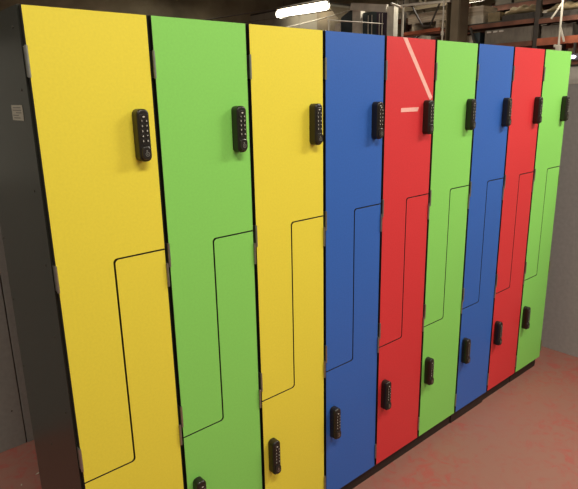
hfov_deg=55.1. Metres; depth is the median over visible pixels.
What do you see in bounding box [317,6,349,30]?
hood
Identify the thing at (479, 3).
carton
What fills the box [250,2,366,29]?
cabin
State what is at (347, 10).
cable
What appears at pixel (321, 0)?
cable
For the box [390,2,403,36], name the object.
pipe
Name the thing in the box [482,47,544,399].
locker
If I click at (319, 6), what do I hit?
lamp
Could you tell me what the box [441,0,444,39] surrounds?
conduit
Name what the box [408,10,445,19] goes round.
board
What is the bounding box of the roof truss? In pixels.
[395,0,483,13]
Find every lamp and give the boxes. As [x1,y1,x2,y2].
[276,0,329,16]
[571,42,577,60]
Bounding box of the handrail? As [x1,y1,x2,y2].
[328,19,383,34]
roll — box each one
[504,4,543,14]
[547,1,577,12]
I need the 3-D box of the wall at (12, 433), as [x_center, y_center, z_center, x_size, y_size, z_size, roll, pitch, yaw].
[-1.313,0.068,2.467,1.797,1.840,0.062,-14,19,-39]
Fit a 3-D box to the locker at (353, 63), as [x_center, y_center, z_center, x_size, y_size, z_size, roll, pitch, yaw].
[0.105,0.133,2.203,0.299,1.798,0.474,-14,19,-39]
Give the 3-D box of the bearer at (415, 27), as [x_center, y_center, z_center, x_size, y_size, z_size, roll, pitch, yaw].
[2.396,-3.853,9.893,0.600,0.129,0.060,-14,19,-39]
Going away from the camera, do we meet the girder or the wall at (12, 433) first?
the wall at (12, 433)
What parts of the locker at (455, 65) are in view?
door, door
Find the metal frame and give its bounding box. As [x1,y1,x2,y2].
[335,3,397,35]
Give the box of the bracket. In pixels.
[551,0,564,50]
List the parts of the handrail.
rail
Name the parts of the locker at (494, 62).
door, door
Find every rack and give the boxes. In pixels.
[401,0,577,64]
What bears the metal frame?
on the floor
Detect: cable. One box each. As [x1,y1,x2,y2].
[205,0,328,19]
[241,10,331,22]
[288,10,349,26]
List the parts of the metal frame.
post, sheet panel, post, sheet panel, sheet panel, post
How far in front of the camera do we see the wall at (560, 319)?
3.37 m
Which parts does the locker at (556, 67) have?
door, door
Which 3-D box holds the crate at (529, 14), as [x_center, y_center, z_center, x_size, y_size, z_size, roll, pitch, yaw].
[3.670,-3.476,8.492,0.666,0.075,0.520,-14,19,-39]
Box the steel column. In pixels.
[445,0,468,42]
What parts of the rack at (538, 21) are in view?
orange rail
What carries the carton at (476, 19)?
on the rack at (538, 21)
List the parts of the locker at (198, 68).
door, turn knob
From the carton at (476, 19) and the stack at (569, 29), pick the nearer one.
the stack at (569, 29)
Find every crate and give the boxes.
[502,12,542,20]
[543,9,577,16]
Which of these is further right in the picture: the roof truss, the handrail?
the roof truss
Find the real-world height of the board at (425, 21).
0.078 m
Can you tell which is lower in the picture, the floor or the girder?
the floor
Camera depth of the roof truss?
11.18 m
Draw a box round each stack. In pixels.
[484,25,541,43]
[541,23,577,37]
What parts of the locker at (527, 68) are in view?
door, door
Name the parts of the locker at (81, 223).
door, turn knob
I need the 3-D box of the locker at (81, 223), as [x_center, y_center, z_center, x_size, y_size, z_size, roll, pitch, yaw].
[-0.574,0.297,1.634,0.301,1.798,0.474,-14,19,-39]
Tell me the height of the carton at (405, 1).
0.412 m
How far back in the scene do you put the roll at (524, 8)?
8.28 m
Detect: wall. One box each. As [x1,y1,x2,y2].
[0,0,302,23]
[0,227,33,452]
[329,0,495,36]
[541,64,577,356]
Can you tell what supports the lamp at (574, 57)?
attached to the rack at (538, 21)
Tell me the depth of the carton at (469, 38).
8.94 m
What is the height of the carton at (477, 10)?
0.140 m
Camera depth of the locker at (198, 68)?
1.59 m
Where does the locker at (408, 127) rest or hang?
on the floor
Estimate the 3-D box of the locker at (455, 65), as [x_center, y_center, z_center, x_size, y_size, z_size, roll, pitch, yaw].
[0.557,0.023,2.582,0.299,1.798,0.474,-14,19,-39]
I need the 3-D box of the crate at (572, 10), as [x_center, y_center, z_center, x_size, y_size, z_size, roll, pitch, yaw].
[4.130,-3.324,7.987,0.666,0.054,0.640,-14,19,-39]
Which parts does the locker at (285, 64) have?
turn knob, door, turn knob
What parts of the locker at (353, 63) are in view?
turn knob, door, turn knob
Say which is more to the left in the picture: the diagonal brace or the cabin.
the cabin
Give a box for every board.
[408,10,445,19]
[408,15,445,24]
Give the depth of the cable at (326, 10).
11.30 m
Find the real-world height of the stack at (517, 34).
0.219 m
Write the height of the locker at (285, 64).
1.798 m
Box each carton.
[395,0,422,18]
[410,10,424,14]
[418,35,431,38]
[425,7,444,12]
[445,1,481,9]
[467,35,472,42]
[468,5,497,16]
[468,15,487,24]
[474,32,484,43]
[488,12,504,21]
[495,0,513,4]
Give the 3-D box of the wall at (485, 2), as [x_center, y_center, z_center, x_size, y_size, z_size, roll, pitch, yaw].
[7.773,-4.777,13.842,0.150,5.000,21.150,-14,19,-39]
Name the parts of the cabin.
wall panel, wall panel, wall panel, wall panel, wall panel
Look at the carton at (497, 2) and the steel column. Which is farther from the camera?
the carton at (497, 2)
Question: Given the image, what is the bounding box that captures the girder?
[401,0,451,26]
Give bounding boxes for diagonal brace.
[469,27,475,42]
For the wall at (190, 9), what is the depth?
17.33 m
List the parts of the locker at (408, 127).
door, door, turn knob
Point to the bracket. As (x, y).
(558, 46)
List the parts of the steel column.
plate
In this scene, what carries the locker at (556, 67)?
on the floor
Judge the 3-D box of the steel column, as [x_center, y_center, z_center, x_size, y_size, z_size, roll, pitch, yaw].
[2.661,-3.339,8.838,0.400,4.990,0.400,-14,19,-39]
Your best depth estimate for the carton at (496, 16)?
8.56 m
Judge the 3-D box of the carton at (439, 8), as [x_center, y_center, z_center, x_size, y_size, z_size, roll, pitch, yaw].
[3.547,-5.446,12.809,0.680,0.270,0.497,-14,19,-39]
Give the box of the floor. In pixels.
[0,346,577,488]
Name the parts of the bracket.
arm, rod, arm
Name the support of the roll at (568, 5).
on the crate at (572, 10)
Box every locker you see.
[0,4,183,488]
[146,15,261,488]
[245,24,325,488]
[322,30,384,488]
[371,36,435,475]
[413,40,477,447]
[450,44,513,422]
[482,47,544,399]
[509,49,571,381]

